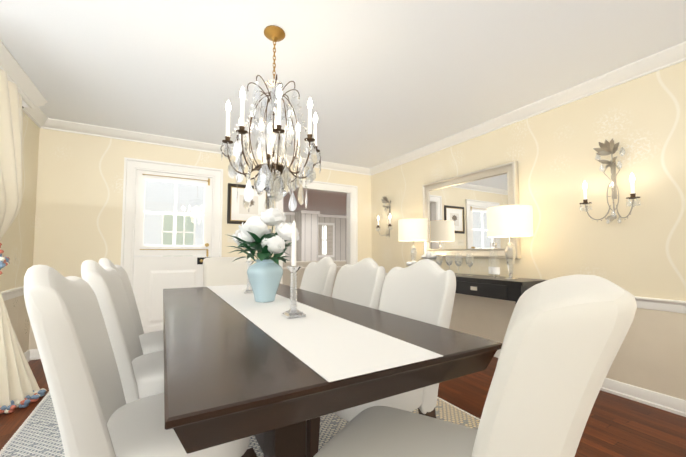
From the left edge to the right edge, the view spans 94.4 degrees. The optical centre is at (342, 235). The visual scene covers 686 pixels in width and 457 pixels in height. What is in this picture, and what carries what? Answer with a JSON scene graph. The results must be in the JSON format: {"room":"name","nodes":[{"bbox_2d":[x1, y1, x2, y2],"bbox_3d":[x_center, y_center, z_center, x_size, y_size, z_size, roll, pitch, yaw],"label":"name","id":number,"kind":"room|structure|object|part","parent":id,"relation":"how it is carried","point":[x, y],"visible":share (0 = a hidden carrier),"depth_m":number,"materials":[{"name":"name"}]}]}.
{"room":"dining room","nodes":[
{"label":"dining room","id":0,"kind":"room"},
{"bbox_2d":[0,112,39,352],"bbox_3d":[-1.916,-0.099,0.974,0.120,2.430,5.060,2,-3,-30],"label":"wall","id":1,"kind":"structure","parent":0,"point":[17,242],"depth_m":2.95,"materials":[{"name":"paint"}]},
{"bbox_2d":[1,286,23,300],"bbox_3d":[-2.797,0.500,2.647,0.028,0.082,1.230,2,-3,-30],"label":"trim","id":2,"kind":"structure","parent":1,"relation":"attached to","point":[12,293],"depth_m":2.74,"materials":[{"name":"white paint"}]},
{"bbox_2d":[0,69,46,413],"bbox_3d":[-1.711,-0.028,1.145,0.407,2.302,3.620,2,-3,-30],"label":"curtain","id":3,"kind":"object","parent":1,"relation":"hanging from","point":[19,387],"visible":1,"depth_m":2.18,"materials":[{"name":"beige fabric"}]},
{"bbox_2d":[0,40,50,129],"bbox_3d":[-1.812,-1.248,1.162,0.187,0.115,4.940,2,-3,-30],"label":"crown molding","id":4,"kind":"structure","parent":1,"relation":"attached to","point":[33,97],"depth_m":2.55,"materials":[{"name":"white paint"}]},
{"bbox_2d":[24,349,31,361],"bbox_3d":[-1.884,1.069,1.000,0.022,0.100,4.940,2,-3,-30],"label":"baseboard","id":5,"kind":"structure","parent":1,"relation":"attached to","point":[28,353],"depth_m":3.11,"materials":[{"name":"white paint"}]},
{"bbox_2d":[29,128,371,349],"bbox_3d":[-1.351,0.073,4.268,4.360,2.430,0.120,2,-3,-30],"label":"wall","id":6,"kind":"structure","parent":0,"point":[79,203],"depth_m":3.45,"materials":[{"name":"paint"}]},
{"bbox_2d":[31,349,40,359],"bbox_3d":[-2.779,1.190,3.317,0.697,0.100,0.022,2,-3,-30],"label":"baseboard","id":7,"kind":"structure","parent":6,"relation":"attached to","point":[35,353],"depth_m":3.15,"materials":[{"name":"white paint"}]},
{"bbox_2d":[120,157,222,289],"bbox_3d":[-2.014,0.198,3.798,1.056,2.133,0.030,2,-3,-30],"label":"door frame","id":8,"kind":"structure","parent":6,"relation":"attached to","point":[131,165],"depth_m":3.69,"materials":[{"name":"white paint"}]},
{"bbox_2d":[132,170,212,333],"bbox_3d":[-2.022,0.251,3.801,0.826,2.001,0.102,2,-3,-30],"label":"door","id":9,"kind":"structure","parent":6,"relation":"in","point":[155,273],"depth_m":3.76,"materials":[{"name":"white paint"}]},
{"bbox_3d":[-1.998,-0.208,3.815,0.730,1.066,0.062,2,-3,-30],"label":"dutch door hardware","id":10,"kind":"part","parent":9,"relation":"part of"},
{"bbox_2d":[51,119,370,175],"bbox_3d":[-1.307,-1.098,4.241,3.930,0.094,0.078,2,-3,-30],"label":"crown molding","id":11,"kind":"structure","parent":6,"relation":"attached to","point":[58,125],"depth_m":3.77,"materials":[{"name":"white paint"}]},
{"bbox_2d":[227,233,234,241],"bbox_3d":[-1.423,0.032,4.149,0.165,0.118,0.020,2,-3,-30],"label":"switch plate","id":12,"kind":"object","parent":6,"relation":"attached to","point":[229,239],"visible":0.35,"depth_m":4.13,"materials":[{"name":"beige plastic"}]},
{"bbox_2d":[227,183,268,224],"bbox_3d":[-1.262,-0.411,4.260,0.548,0.527,0.026,2,-3,-30],"label":"picture frame","id":13,"kind":"object","parent":6,"relation":"attached to","point":[238,212],"visible":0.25,"depth_m":4.21,"materials":[{"name":"black painted wood"},{"name":"glass"},{"name":"paper"}]},
{"bbox_2d":[231,187,265,220],"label":"print","id":14,"kind":"object","parent":13,"relation":"attached to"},
{"bbox_2d":[275,177,357,283],"bbox_3d":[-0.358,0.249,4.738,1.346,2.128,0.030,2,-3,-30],"label":"door frame","id":15,"kind":"structure","parent":6,"relation":"attached to","point":[353,189],"depth_m":5.04,"materials":[{"name":"white paint"}]},
{"bbox_2d":[293,211,318,260],"bbox_3d":[-1.259,0.413,10.792,0.630,2.430,0.670,2,-3,-30],"label":"wall","id":16,"kind":"structure","parent":0,"point":[307,241],"depth_m":10.53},
{"bbox_2d":[284,215,346,260],"bbox_3d":[-2.430,0.404,10.616,10.120,2.430,0.120,2,-3,-30],"label":"wall","id":17,"kind":"structure","parent":0,"point":[340,223],"depth_m":11.83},
{"bbox_2d":[283,222,334,257],"bbox_3d":[-1.578,0.142,11.073,2.860,1.260,0.090,2,-3,-30],"label":"window","id":18,"kind":"structure","parent":17,"relation":"in","point":[323,240],"depth_m":11.60,"materials":[{"name":"white paint"}]},
{"bbox_2d":[318,225,332,254],"bbox_3d":[-1.543,0.139,11.011,2.700,1.100,0.044,2,-3,-30],"label":"shutters","id":19,"kind":"object","parent":18,"relation":"attached to","point":[329,239],"visible":0.29,"depth_m":11.56,"materials":[{"name":"beige wood"}]},
{"bbox_2d":[283,210,346,217],"bbox_3d":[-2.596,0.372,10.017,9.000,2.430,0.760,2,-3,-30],"label":"crown molding","id":20,"kind":"structure","parent":17,"relation":"attached to","point":[315,212],"depth_m":10.95,"materials":[{"name":"white paint"}]},
{"bbox_2d":[0,356,685,456],"bbox_3d":[0.471,1.391,5.063,11.500,0.120,14.500,2,-3,-30],"label":"floor","id":21,"kind":"structure","parent":0,"point":[617,426],"depth_m":2.01,"materials":[{"name":"brown wood"}]},
{"bbox_2d":[0,391,479,456],"bbox_3d":[-0.499,1.159,1.887,2.501,0.013,3.450,2,-3,-30],"label":"rug","id":22,"kind":"object","parent":21,"relation":"on","point":[37,434],"visible":0.15,"depth_m":1.89,"materials":[{"name":"grey fabric"}]},
{"bbox_2d":[81,260,163,403],"bbox_3d":[-0.946,0.630,1.615,0.630,1.016,0.481,2,-3,-29],"label":"chair","id":23,"kind":"object","parent":22,"relation":"on","point":[141,375],"visible":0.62,"depth_m":1.42,"materials":[{"name":"grey fabric"}]},
{"bbox_2d":[98,258,163,354],"bbox_3d":[-1.215,0.653,2.068,0.630,1.016,0.481,2,-3,-31],"label":"chair","id":24,"kind":"object","parent":22,"relation":"on","point":[150,342],"visible":0.12,"depth_m":2.07,"materials":[{"name":"grey fabric"}]},
{"bbox_2d":[24,265,256,456],"bbox_3d":[-0.651,0.601,1.066,0.630,1.016,0.481,2,-3,-32],"label":"chair","id":25,"kind":"object","parent":22,"relation":"on","point":[96,415],"visible":0.83,"depth_m":0.89,"materials":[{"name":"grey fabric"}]},
{"bbox_2d":[203,257,251,286],"bbox_3d":[-1.109,0.719,3.158,0.497,0.999,0.688,2,-3,-30],"label":"head chair","id":26,"kind":"object","parent":22,"relation":"on","point":[220,271],"visible":0.17,"depth_m":3.29,"materials":[{"name":"beige fabric"}]},
{"bbox_2d":[300,257,336,296],"bbox_3d":[-0.381,0.673,2.438,0.630,1.016,0.481,2,-3,-29],"label":"chair","id":27,"kind":"object","parent":22,"relation":"on","point":[318,277],"visible":0.31,"depth_m":2.53,"materials":[{"name":"grey fabric"}]},
{"bbox_2d":[163,284,501,456],"bbox_3d":[-0.469,0.770,1.804,0.980,0.755,2.333,2,-3,-30],"label":"table","id":28,"kind":"object","parent":22,"relation":"on","point":[238,364],"visible":0.88,"depth_m":0.94,"materials":[{"name":"brown wood"}]},
{"bbox_2d":[242,251,253,292],"bbox_3d":[-0.693,0.193,2.350,0.088,0.453,0.088,2,-3,-30],"label":"candlestick","id":29,"kind":"object","parent":28,"relation":"on","point":[247,290],"visible":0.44,"depth_m":2.33,"materials":[{"name":"clear glass"}]},
{"bbox_2d":[225,207,298,302],"bbox_3d":[-0.497,0.111,1.941,0.447,0.574,0.449,2,-3,-30],"label":"vase","id":30,"kind":"object","parent":28,"relation":"on","point":[251,235],"visible":0.98,"depth_m":1.87,"materials":[{"name":"blue ceramic"}]},
{"bbox_2d":[281,221,305,318],"bbox_3d":[-0.230,0.148,1.483,0.088,0.453,0.088,2,-3,-30],"label":"candlestick","id":31,"kind":"object","parent":28,"relation":"on","point":[294,312],"visible":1,"depth_m":1.47,"materials":[{"name":"clear glass"}]},
{"bbox_2d":[332,258,384,309],"bbox_3d":[-0.082,0.646,1.922,0.630,1.016,0.481,2,-3,-31],"label":"chair","id":32,"kind":"object","parent":22,"relation":"on","point":[361,282],"visible":0.27,"depth_m":2.03,"materials":[{"name":"grey fabric"}]},
{"bbox_2d":[306,259,455,456],"bbox_3d":[0.195,0.625,1.526,0.630,1.016,0.481,2,-3,-30],"label":"chair","id":33,"kind":"object","parent":22,"relation":"on","point":[423,290],"visible":0.5,"depth_m":1.53,"materials":[{"name":"grey fabric"}]},
{"bbox_2d":[314,274,636,456],"bbox_3d":[0.272,0.597,0.825,0.688,0.999,0.497,-2,-3,30],"label":"head chair","id":34,"kind":"object","parent":22,"relation":"on","point":[564,337],"visible":1,"depth_m":0.54,"materials":[{"name":"beige fabric"}]},
{"bbox_2d":[282,260,346,296],"bbox_3d":[-0.327,0.934,6.087,2.450,0.900,0.975,2,-3,-30],"label":"sofa","id":35,"kind":"object","parent":21,"relation":"on","point":[300,273],"visible":0.02,"depth_m":5.39,"materials":[{"name":"beige fabric"}]},
{"bbox_2d":[455,273,545,302],"bbox_3d":[1.226,0.835,3.414,0.410,0.820,1.700,2,-3,-30],"label":"console","id":36,"kind":"object","parent":21,"relation":"on","point":[495,287],"visible":0.4,"depth_m":2.86,"materials":[{"name":"black paint"}]},
{"bbox_2d":[406,261,415,265],"bbox_3d":[0.829,0.376,3.850,0.121,0.141,0.126,2,-3,-30],"label":"flowers","id":37,"kind":"object","parent":36,"relation":"on","point":[410,263],"visible":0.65,"depth_m":3.81,"materials":[{"name":"white plant"}]},
{"bbox_2d":[398,218,427,261],"bbox_3d":[0.886,0.113,3.995,0.375,0.680,0.370,2,-3,-30],"label":"lamp","id":38,"kind":"object","parent":36,"relation":"on","point":[413,229],"visible":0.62,"depth_m":3.85,"materials":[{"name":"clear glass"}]},
{"bbox_3d":[0.884,-0.064,4.003,0.370,0.265,0.370,2,-3,-30],"label":"lamp shade","id":39,"kind":"part","parent":38,"relation":"part of","materials":[{"name":"beige fabric"}]},
{"bbox_2d":[419,249,441,266],"bbox_3d":[1.026,0.302,3.764,0.230,0.279,0.198,2,-3,-30],"label":"ice bucket","id":40,"kind":"object","parent":36,"relation":"on","point":[429,255],"visible":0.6,"depth_m":3.69,"materials":[{"name":"white metal"}]},
{"bbox_2d":[435,253,442,264],"bbox_3d":[1.097,0.318,3.609,0.085,0.232,0.085,3,-4,-41],"label":"wine glass","id":41,"kind":"object","parent":36,"relation":"on","point":[437,256],"depth_m":3.60,"materials":[{"name":"clear glass"}]},
{"bbox_2d":[442,253,451,267],"bbox_3d":[1.172,0.312,3.496,0.085,0.232,0.085,3,-4,-41],"label":"wine glass","id":42,"kind":"object","parent":36,"relation":"on","point":[449,262],"depth_m":3.51,"materials":[{"name":"clear glass"}]},
{"bbox_2d":[451,253,462,274],"bbox_3d":[1.230,0.305,3.375,0.085,0.232,0.085,3,-4,-41],"label":"wine glass","id":43,"kind":"object","parent":36,"relation":"on","point":[451,253],"depth_m":3.39,"materials":[{"name":"clear glass"}]},
{"bbox_2d":[462,253,473,275],"bbox_3d":[1.305,0.300,3.263,0.085,0.232,0.085,3,-4,-41],"label":"wine glass","id":44,"kind":"object","parent":36,"relation":"on","point":[472,263],"depth_m":3.25,"materials":[{"name":"clear glass"}]},
{"bbox_2d":[488,243,499,277],"bbox_3d":[1.458,0.237,3.067,0.076,0.336,0.158,0,-3,8],"label":"water bottles","id":45,"kind":"object","parent":36,"relation":"on","point":[494,270],"visible":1,"depth_m":3.02,"materials":[{"name":"clear glass"}]},
{"bbox_2d":[486,205,533,279],"bbox_3d":[1.518,0.056,2.884,0.375,0.680,0.370,2,-3,-30],"label":"lamp","id":46,"kind":"object","parent":36,"relation":"on","point":[506,221],"visible":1,"depth_m":2.75,"materials":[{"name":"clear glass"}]},
{"bbox_3d":[1.516,-0.122,2.892,0.370,0.265,0.370,2,-3,-30],"label":"lamp shade","id":47,"kind":"part","parent":46,"relation":"part of","materials":[{"name":"beige fabric"}]},
{"bbox_2d":[0,0,685,215],"bbox_3d":[0.471,-1.155,5.195,11.500,0.120,14.500,2,-3,-30],"label":"ceiling","id":48,"kind":"structure","parent":0,"point":[378,82],"depth_m":2.25,"materials":[{"name":"white paint"}]},
{"bbox_2d":[221,25,320,210],"bbox_3d":[-0.425,-0.716,1.946,0.590,1.095,0.590,2,-3,-30],"label":"chandelier","id":49,"kind":"object","parent":48,"relation":"hanging from","point":[271,170],"visible":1,"depth_m":1.85,"materials":[{"name":"clear glass"}]},
{"bbox_2d":[371,61,685,399],"bbox_3d":[1.771,0.010,3.064,0.120,2.430,5.060,2,-3,-30],"label":"wall","id":50,"kind":"structure","parent":0,"point":[640,251],"depth_m":2.52,"materials":[{"name":"paint"}]},
{"bbox_2d":[376,196,392,237],"bbox_3d":[0.646,-0.283,4.785,0.155,0.634,0.372,2,-3,-30],"label":"sconce","id":51,"kind":"object","parent":50,"relation":"attached to","point":[384,199],"visible":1,"depth_m":4.81,"materials":[{"name":"silver metal"}]},
{"bbox_2d":[422,161,520,258],"bbox_3d":[1.370,-0.222,3.609,0.052,0.950,1.270,2,-3,-30],"label":"mirror","id":52,"kind":"object","parent":50,"relation":"attached to","point":[455,211],"visible":0.67,"depth_m":3.55,"materials":[{"name":"silver metal"}]},
{"bbox_2d":[429,174,508,248],"bbox_3d":[1.381,-0.221,3.615,0.004,0.760,1.080,2,-3,-30],"label":"mirror glass","id":53,"kind":"object","parent":52,"relation":"attached to","point":[457,210],"depth_m":3.59,"materials":[{"name":"white"}]},
{"bbox_2d":[371,41,685,175],"bbox_3d":[1.655,-1.156,3.128,0.078,0.094,4.940,2,-3,-30],"label":"crown molding","id":54,"kind":"structure","parent":50,"relation":"attached to","point":[650,64],"depth_m":2.73,"materials":[{"name":"white paint"}]},
{"bbox_2d":[385,273,685,313],"bbox_3d":[1.391,0.548,3.556,0.028,0.082,3.782,2,-3,-30],"label":"trim","id":55,"kind":"structure","parent":50,"relation":"attached to","point":[677,306],"depth_m":2.17,"materials":[{"name":"white paint"}]},
{"bbox_2d":[494,349,685,416],"bbox_3d":[1.394,1.201,3.524,0.022,0.100,3.782,2,-3,-30],"label":"baseboard","id":56,"kind":"structure","parent":50,"relation":"attached to","point":[671,404],"depth_m":2.23,"materials":[{"name":"white paint"}]},
{"bbox_2d":[579,138,640,223],"bbox_3d":[2.006,-0.407,2.392,0.155,0.634,0.372,2,-3,-30],"label":"sconce","id":57,"kind":"object","parent":50,"relation":"attached to","point":[607,148],"visible":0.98,"depth_m":2.41,"materials":[{"name":"silver metal"}]},
{"label":"outside","id":58,"kind":"structure","parent":0,"visible":0},
{"bbox_2d":[144,180,203,244],"bbox_3d":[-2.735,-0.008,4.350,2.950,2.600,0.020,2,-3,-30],"label":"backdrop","id":59,"kind":"structure","parent":58,"point":[169,196],"depth_m":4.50,"materials":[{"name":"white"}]},
{"bbox_2d":[161,211,195,244],"bbox_3d":[-2.323,0.364,4.466,0.420,1.390,0.050,2,-3,-30],"label":"window","id":60,"kind":"structure","parent":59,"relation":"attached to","point":[179,225],"depth_m":4.50,"materials":[{"name":"glass"}]},
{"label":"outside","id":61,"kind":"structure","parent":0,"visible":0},
{"bbox_2d":[322,226,325,253],"bbox_3d":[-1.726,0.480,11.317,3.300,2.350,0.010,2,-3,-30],"label":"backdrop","id":62,"kind":"structure","parent":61,"point":[324,238],"depth_m":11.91,"materials":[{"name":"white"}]}
]}

